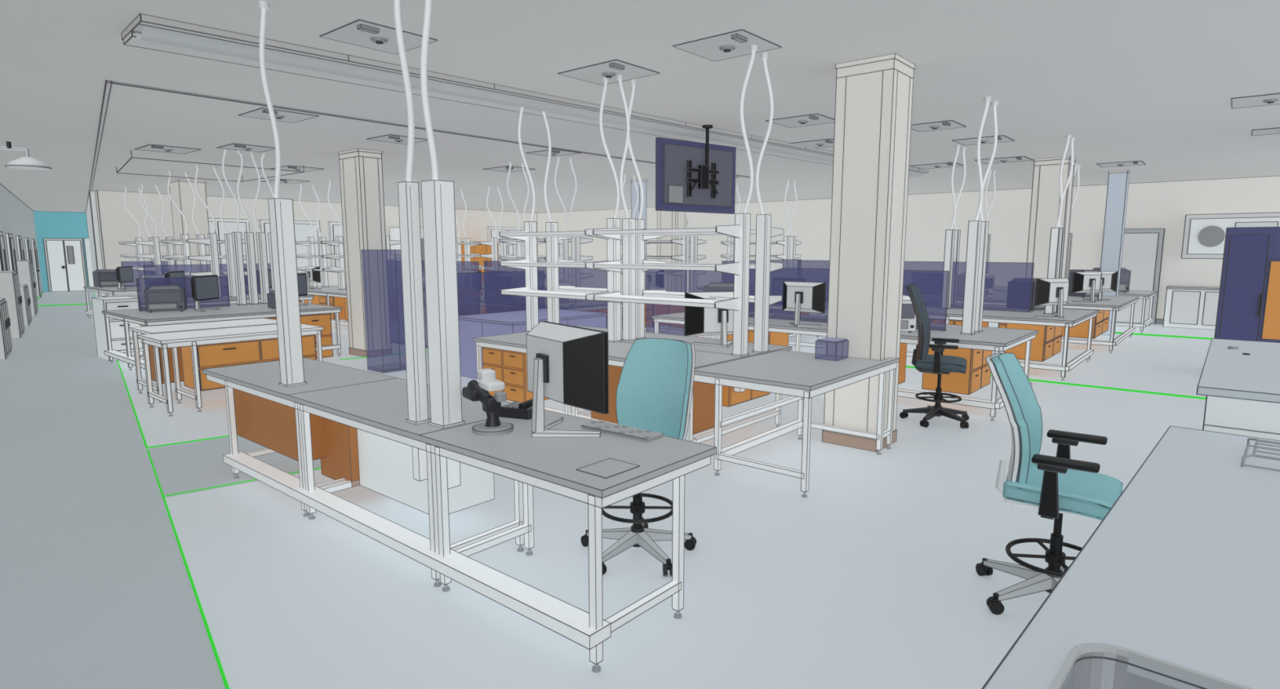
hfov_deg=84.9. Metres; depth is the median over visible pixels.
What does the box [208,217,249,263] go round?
window
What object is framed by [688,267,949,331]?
wall
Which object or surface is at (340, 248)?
pole
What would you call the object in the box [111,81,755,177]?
trim
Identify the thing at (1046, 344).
lab bench
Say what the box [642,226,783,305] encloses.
open shelving unit
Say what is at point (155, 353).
lab bench
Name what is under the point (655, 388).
chair
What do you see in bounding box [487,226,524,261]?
window
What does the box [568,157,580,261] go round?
pole
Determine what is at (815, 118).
ceiling access panel
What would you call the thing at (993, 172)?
pole
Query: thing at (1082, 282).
desktop monitor
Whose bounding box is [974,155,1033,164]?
ceiling access panel
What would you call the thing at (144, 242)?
open shelving unit
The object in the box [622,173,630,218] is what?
pole
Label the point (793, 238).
pole
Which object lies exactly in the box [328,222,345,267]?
window
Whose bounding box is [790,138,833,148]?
ceiling access panel
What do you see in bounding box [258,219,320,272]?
window
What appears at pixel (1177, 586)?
countertop
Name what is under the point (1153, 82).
ceiling
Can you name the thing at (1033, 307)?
instrument
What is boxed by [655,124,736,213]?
television
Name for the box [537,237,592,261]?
open shelving unit
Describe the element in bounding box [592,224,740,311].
open shelving unit
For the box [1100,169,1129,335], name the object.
structural column
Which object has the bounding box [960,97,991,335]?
pole
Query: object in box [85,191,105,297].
wall
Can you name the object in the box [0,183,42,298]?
wall
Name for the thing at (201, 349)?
lab bench
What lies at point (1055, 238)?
pole
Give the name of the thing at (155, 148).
ceiling access panel
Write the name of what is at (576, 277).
wall
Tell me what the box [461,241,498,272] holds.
wardrobe
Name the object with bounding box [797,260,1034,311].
wall
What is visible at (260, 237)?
pole
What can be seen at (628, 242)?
pole
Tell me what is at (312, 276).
desktop monitor
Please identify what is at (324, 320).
drawer pedestal
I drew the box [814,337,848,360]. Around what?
box
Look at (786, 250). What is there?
pole
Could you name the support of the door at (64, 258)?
in the wall at (48, 224)
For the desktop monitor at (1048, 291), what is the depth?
9.93 m
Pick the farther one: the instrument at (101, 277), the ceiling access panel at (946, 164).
the instrument at (101, 277)
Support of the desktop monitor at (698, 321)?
on the lab bench at (505, 354)
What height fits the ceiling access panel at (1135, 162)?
0.044 m
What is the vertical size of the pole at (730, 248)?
2.926 m
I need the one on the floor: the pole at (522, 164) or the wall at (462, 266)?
the wall at (462, 266)
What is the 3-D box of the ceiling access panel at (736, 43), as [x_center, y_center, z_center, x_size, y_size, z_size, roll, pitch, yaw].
[0.701,-2.376,5.622,0.655,0.041,0.595,6,10,40]
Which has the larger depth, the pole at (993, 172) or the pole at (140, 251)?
the pole at (140, 251)
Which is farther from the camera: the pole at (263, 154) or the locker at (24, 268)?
the locker at (24, 268)
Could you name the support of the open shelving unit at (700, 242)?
attached to the pole at (693, 239)
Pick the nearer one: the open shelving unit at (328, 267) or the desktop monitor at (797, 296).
the desktop monitor at (797, 296)
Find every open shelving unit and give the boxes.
[119,240,154,271]
[159,241,175,257]
[160,238,212,275]
[204,239,247,275]
[295,240,337,272]
[321,240,345,272]
[325,244,345,269]
[389,240,399,245]
[456,240,492,269]
[470,241,512,266]
[498,228,609,302]
[498,238,560,260]
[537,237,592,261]
[556,235,622,294]
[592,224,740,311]
[621,239,683,274]
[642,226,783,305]
[644,239,706,260]
[720,240,785,259]
[795,240,801,258]
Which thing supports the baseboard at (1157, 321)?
attached to the wall at (1165, 205)
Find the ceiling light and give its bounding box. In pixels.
[120,13,928,177]
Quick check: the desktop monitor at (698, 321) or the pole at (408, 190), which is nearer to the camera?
the pole at (408, 190)
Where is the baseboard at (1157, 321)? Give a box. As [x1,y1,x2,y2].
[1155,318,1163,324]
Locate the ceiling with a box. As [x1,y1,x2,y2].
[0,0,1279,213]
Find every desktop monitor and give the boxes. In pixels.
[115,266,135,289]
[164,271,185,277]
[190,275,220,311]
[257,269,271,288]
[297,273,307,305]
[305,266,320,289]
[525,320,608,437]
[684,291,733,347]
[782,280,826,326]
[1034,278,1069,318]
[1071,271,1102,302]
[1081,271,1117,301]
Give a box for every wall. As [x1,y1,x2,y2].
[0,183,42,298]
[33,211,93,292]
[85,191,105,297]
[94,190,537,296]
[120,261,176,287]
[135,275,230,311]
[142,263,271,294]
[360,249,405,373]
[422,260,479,348]
[457,271,540,315]
[484,260,607,328]
[537,175,1279,319]
[645,269,687,335]
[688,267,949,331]
[721,259,801,267]
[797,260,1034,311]
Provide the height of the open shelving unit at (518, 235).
0.775 m
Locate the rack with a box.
[1240,438,1279,471]
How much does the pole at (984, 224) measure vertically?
2.923 m
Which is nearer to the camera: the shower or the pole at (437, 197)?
the pole at (437, 197)
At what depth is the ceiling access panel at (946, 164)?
13.54 m
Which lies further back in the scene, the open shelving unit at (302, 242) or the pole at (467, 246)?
the pole at (467, 246)
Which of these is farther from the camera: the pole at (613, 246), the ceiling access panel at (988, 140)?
the ceiling access panel at (988, 140)
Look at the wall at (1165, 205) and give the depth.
18.97 m
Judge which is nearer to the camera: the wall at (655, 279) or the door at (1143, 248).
the wall at (655, 279)
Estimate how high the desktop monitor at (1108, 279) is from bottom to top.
0.565 m
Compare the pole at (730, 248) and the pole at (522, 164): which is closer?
the pole at (522, 164)
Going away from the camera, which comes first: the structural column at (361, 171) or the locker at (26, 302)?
the structural column at (361, 171)
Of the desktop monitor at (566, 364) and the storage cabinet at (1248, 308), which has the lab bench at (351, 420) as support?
the desktop monitor at (566, 364)
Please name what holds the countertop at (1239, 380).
on the floor
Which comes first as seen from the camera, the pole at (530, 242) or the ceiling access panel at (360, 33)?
the ceiling access panel at (360, 33)
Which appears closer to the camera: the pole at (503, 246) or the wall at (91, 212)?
the pole at (503, 246)
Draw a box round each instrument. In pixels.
[92,269,122,287]
[144,284,186,312]
[266,289,275,308]
[703,282,733,292]
[901,294,916,332]
[1031,278,1044,311]
[1068,269,1102,297]
[1092,267,1131,293]
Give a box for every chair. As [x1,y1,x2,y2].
[580,337,696,576]
[899,284,968,428]
[975,352,1123,614]
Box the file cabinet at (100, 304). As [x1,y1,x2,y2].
[91,296,143,360]
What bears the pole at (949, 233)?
on the lab bench at (1046, 344)
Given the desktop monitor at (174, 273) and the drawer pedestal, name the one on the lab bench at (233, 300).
the desktop monitor at (174, 273)
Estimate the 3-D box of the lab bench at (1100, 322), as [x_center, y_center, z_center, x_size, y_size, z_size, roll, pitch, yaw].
[7.621,-0.593,14.667,4.333,0.840,3.063,6,10,40]
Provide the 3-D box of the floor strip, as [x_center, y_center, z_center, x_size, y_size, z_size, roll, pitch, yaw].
[-9.660,-0.058,13.834,4.700,0.003,45.500,-6,10,-38]
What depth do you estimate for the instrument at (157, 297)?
10.91 m
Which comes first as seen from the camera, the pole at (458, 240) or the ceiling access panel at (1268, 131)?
the ceiling access panel at (1268, 131)
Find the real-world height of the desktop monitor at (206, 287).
0.565 m
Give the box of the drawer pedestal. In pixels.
[264,313,333,358]
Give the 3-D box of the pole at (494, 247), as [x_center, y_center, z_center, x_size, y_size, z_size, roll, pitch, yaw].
[-3.885,-2.650,18.388,0.164,2.926,0.353,4,9,26]
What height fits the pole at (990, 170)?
2.926 m
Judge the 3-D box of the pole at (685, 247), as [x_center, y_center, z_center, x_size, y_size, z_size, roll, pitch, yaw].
[0.908,-2.122,14.489,0.164,2.926,0.353,4,9,26]
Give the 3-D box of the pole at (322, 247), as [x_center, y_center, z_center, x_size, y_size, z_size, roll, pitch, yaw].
[-8.241,-2.600,18.027,0.202,2.925,0.312,6,10,40]
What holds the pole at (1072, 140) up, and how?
on the lab bench at (1046, 344)
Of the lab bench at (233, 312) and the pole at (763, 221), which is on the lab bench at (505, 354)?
the pole at (763, 221)
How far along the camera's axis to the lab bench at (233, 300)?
14.76 m
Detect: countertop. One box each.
[981,425,1279,688]
[1195,337,1279,440]
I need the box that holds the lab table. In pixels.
[693,350,899,497]
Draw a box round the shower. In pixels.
[0,141,52,170]
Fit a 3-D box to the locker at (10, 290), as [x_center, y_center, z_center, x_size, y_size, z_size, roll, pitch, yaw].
[-13.187,-0.847,14.640,0.349,1.360,1.114,-6,10,-38]
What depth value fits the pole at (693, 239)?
14.77 m
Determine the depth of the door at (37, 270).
26.50 m
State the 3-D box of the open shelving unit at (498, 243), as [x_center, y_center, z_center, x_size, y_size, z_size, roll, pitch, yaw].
[-4.095,-2.465,19.445,1.585,0.781,0.413,6,10,40]
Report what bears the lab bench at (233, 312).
on the floor
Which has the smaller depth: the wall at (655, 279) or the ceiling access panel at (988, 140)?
the ceiling access panel at (988, 140)
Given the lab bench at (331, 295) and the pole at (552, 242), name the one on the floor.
the lab bench at (331, 295)
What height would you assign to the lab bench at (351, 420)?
0.838 m
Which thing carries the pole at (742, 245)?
on the lab bench at (505, 354)
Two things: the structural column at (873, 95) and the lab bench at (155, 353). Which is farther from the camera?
the lab bench at (155, 353)
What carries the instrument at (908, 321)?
on the lab bench at (975, 348)
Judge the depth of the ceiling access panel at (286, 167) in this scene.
14.03 m
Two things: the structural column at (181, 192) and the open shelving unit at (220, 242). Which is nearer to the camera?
the open shelving unit at (220, 242)
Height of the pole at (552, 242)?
2.924 m
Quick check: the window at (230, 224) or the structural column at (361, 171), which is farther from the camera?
the window at (230, 224)
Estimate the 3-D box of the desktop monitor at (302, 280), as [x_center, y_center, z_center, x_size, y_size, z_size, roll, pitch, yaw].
[-5.994,-0.936,12.032,0.283,0.565,0.593,1,8,10]
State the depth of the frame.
13.39 m
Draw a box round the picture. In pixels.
[1181,212,1279,258]
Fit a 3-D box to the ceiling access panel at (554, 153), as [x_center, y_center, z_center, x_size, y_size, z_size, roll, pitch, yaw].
[-1.458,-3.213,11.795,0.711,0.043,0.611,6,10,40]
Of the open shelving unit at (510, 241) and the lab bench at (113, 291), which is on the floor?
the lab bench at (113, 291)
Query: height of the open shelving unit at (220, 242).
0.781 m
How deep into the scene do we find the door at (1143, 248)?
17.07 m
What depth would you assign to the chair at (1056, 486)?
3.49 m
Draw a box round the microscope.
[462,368,513,435]
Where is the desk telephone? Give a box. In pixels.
[497,398,532,419]
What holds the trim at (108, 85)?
attached to the wall at (91, 212)
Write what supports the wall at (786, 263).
on the floor
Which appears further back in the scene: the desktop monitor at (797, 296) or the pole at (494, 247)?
the pole at (494, 247)
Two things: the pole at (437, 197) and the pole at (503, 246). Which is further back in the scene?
the pole at (503, 246)
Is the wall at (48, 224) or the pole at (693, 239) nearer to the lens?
the pole at (693, 239)
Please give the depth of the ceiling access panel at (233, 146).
11.18 m
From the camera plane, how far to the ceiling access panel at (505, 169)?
14.17 m
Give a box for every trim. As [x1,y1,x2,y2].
[85,80,112,213]
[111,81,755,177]
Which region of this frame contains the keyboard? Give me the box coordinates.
[580,420,664,442]
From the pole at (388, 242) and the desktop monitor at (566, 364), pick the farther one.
the pole at (388, 242)
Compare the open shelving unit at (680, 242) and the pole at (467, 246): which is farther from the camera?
the pole at (467, 246)
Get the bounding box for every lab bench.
[83,285,137,318]
[102,294,314,334]
[102,302,342,370]
[128,318,276,402]
[137,323,324,416]
[202,357,716,672]
[299,284,348,325]
[472,325,791,443]
[621,303,697,337]
[651,311,1038,421]
[788,308,1098,380]
[998,295,1139,353]
[1115,289,1157,333]
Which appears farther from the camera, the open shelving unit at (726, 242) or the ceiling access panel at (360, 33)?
the open shelving unit at (726, 242)
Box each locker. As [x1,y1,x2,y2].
[0,271,24,338]
[0,297,12,359]
[16,260,38,315]
[19,284,31,326]
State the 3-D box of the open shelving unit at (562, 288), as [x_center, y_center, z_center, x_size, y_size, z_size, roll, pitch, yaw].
[-0.440,-0.942,8.188,1.368,0.775,0.406,6,10,40]
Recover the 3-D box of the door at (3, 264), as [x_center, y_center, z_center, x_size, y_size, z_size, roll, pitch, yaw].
[-14.095,-1.398,15.546,0.143,2.216,1.173,-6,10,-38]
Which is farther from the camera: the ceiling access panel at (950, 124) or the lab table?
the ceiling access panel at (950, 124)
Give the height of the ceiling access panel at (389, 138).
0.043 m
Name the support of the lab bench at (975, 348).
on the floor
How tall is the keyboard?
0.022 m
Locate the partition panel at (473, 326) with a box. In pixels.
[458,308,607,378]
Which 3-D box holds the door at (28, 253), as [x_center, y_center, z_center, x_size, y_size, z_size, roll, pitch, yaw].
[-20.679,-2.513,23.778,0.143,2.216,1.173,-6,10,-38]
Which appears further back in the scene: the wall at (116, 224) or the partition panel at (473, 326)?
the wall at (116, 224)
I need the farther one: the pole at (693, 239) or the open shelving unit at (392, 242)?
the open shelving unit at (392, 242)
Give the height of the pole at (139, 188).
2.925 m
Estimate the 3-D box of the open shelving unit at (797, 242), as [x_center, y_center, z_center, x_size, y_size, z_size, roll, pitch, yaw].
[3.279,-2.242,17.796,1.585,0.781,0.413,6,10,40]
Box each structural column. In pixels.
[169,179,209,264]
[337,148,386,356]
[631,178,647,289]
[657,210,687,262]
[822,53,915,452]
[1026,156,1075,336]
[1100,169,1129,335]
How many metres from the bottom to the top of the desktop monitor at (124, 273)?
0.565 m
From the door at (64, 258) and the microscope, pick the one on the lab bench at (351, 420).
the microscope
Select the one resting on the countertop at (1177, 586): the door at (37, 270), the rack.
the rack
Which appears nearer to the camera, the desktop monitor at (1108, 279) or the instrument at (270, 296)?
the instrument at (270, 296)
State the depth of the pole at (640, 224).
7.50 m
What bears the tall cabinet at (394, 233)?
on the floor
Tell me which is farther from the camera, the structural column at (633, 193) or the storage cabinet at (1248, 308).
the structural column at (633, 193)
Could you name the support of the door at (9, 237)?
in the wall at (16, 218)
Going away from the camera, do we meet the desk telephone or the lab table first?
the desk telephone
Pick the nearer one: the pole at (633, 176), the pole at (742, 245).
the pole at (742, 245)
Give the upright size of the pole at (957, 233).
2.925 m
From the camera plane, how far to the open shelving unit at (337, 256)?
16.53 m
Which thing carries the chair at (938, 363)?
on the floor
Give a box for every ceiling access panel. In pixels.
[134,144,201,154]
[217,142,275,152]
[238,107,319,123]
[261,178,309,183]
[271,165,323,172]
[319,19,437,54]
[366,133,427,144]
[482,165,535,172]
[525,148,581,156]
[557,59,660,85]
[672,29,782,62]
[765,113,834,128]
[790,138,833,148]
[910,162,963,168]
[911,120,966,132]
[951,135,1014,145]
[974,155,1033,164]
[1096,160,1146,167]
[1231,93,1279,109]
[1251,127,1279,136]
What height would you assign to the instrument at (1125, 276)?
0.554 m
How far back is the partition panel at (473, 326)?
9.92 m
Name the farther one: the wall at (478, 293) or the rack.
the wall at (478, 293)
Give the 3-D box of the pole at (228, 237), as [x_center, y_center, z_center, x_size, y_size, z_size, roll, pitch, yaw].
[-8.339,-2.066,14.082,0.202,2.925,0.312,6,10,40]
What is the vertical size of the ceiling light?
0.133 m
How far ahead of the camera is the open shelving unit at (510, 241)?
12.95 m
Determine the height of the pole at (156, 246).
2.926 m
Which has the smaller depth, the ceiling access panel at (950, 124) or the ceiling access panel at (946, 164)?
the ceiling access panel at (950, 124)
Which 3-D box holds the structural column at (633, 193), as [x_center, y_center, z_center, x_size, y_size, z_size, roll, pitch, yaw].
[-0.025,-2.152,16.567,0.276,3.430,0.276,6,10,40]
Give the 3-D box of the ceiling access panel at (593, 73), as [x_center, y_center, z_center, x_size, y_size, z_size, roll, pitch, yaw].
[-0.289,-2.491,6.473,0.736,0.041,0.606,6,10,40]
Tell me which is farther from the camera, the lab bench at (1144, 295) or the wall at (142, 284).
the lab bench at (1144, 295)
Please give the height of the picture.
1.012 m
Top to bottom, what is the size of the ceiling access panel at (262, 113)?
0.042 m
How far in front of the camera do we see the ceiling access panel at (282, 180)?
16.72 m
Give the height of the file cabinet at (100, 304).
1.008 m
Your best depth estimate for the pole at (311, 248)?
17.86 m
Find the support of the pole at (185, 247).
on the lab bench at (233, 300)
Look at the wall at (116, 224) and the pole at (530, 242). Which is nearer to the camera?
the pole at (530, 242)
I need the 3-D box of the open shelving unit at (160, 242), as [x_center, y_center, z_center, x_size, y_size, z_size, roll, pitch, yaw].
[-12.475,-2.363,18.692,1.385,0.781,0.413,6,10,40]
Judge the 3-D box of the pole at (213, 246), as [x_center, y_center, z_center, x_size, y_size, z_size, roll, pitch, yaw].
[-8.546,-2.037,13.860,0.164,2.926,0.353,4,9,26]
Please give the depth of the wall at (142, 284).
11.53 m
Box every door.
[0,231,8,271]
[4,233,17,272]
[15,235,25,260]
[24,237,34,274]
[31,239,41,297]
[43,238,87,292]
[1115,228,1164,324]
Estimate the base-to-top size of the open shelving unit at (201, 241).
0.781 m
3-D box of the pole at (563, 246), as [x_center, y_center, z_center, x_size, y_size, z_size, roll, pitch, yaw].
[-1.413,-1.858,12.542,0.163,2.926,0.353,4,9,25]
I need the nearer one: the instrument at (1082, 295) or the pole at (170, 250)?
the instrument at (1082, 295)
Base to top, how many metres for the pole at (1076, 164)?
2.926 m
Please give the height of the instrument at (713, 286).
0.503 m
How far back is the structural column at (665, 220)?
18.20 m
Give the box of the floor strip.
[0,290,320,688]
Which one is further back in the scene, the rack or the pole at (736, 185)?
the pole at (736, 185)
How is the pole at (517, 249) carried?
on the lab bench
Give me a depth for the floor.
4.07 m
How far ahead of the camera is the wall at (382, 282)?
10.32 m
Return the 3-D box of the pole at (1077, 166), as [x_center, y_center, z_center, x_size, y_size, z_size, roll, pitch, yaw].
[8.496,-2.033,13.837,0.202,2.925,0.312,6,10,40]
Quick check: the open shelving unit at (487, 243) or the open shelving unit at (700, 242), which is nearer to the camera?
the open shelving unit at (700, 242)
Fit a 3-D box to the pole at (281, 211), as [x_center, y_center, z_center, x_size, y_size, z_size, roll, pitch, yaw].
[-2.500,-0.822,4.886,0.166,2.923,0.166,6,10,40]
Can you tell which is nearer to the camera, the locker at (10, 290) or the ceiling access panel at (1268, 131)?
the ceiling access panel at (1268, 131)
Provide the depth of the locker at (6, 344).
11.71 m
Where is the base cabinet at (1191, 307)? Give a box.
[1162,285,1219,329]
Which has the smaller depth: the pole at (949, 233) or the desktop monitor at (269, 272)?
the pole at (949, 233)
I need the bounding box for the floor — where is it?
[36,292,1214,688]
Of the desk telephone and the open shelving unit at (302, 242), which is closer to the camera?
the desk telephone
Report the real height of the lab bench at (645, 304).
0.840 m
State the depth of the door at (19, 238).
20.15 m
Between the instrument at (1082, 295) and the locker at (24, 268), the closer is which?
the instrument at (1082, 295)
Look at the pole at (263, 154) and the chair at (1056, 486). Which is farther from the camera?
the pole at (263, 154)
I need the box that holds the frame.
[115,150,304,182]
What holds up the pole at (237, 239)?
on the lab bench at (233, 312)
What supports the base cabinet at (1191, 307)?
on the floor
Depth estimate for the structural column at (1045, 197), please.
12.61 m
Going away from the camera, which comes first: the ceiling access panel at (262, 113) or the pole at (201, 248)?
the ceiling access panel at (262, 113)
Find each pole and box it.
[124,186,144,261]
[137,187,153,261]
[140,183,161,265]
[154,184,174,264]
[167,170,191,264]
[184,172,206,264]
[195,164,220,275]
[212,166,236,297]
[222,149,248,305]
[236,151,259,304]
[249,152,270,304]
[257,0,306,386]
[261,153,274,290]
[298,184,317,287]
[311,185,328,287]
[327,180,346,289]
[383,196,390,249]
[393,0,431,481]
[420,0,465,488]
[455,217,462,261]
[460,190,471,261]
[486,186,497,261]
[497,186,506,261]
[506,161,521,257]
[517,106,538,332]
[520,163,529,222]
[542,111,559,323]
[554,155,568,259]
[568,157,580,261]
[599,76,622,342]
[616,75,636,342]
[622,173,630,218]
[626,79,645,338]
[632,175,638,218]
[681,212,689,292]
[689,212,697,262]
[727,213,733,260]
[730,44,757,392]
[733,184,740,260]
[751,53,773,353]
[782,179,790,259]
[789,181,796,259]
[942,145,960,309]
[953,147,965,262]
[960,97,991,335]
[974,101,998,333]
[984,168,991,221]
[985,170,995,262]
[1043,135,1071,315]
[1054,137,1075,313]
[1066,163,1077,275]
[1066,164,1080,279]
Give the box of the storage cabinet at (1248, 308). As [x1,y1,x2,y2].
[1213,226,1279,342]
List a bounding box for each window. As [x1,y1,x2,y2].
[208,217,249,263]
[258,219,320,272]
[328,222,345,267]
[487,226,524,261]
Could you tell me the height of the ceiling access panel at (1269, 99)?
0.042 m
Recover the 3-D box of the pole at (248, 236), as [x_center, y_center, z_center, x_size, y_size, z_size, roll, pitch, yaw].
[-6.783,-1.800,12.090,0.183,2.932,0.678,-3,8,-22]
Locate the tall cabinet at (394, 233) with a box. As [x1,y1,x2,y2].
[389,226,424,260]
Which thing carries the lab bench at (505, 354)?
on the floor

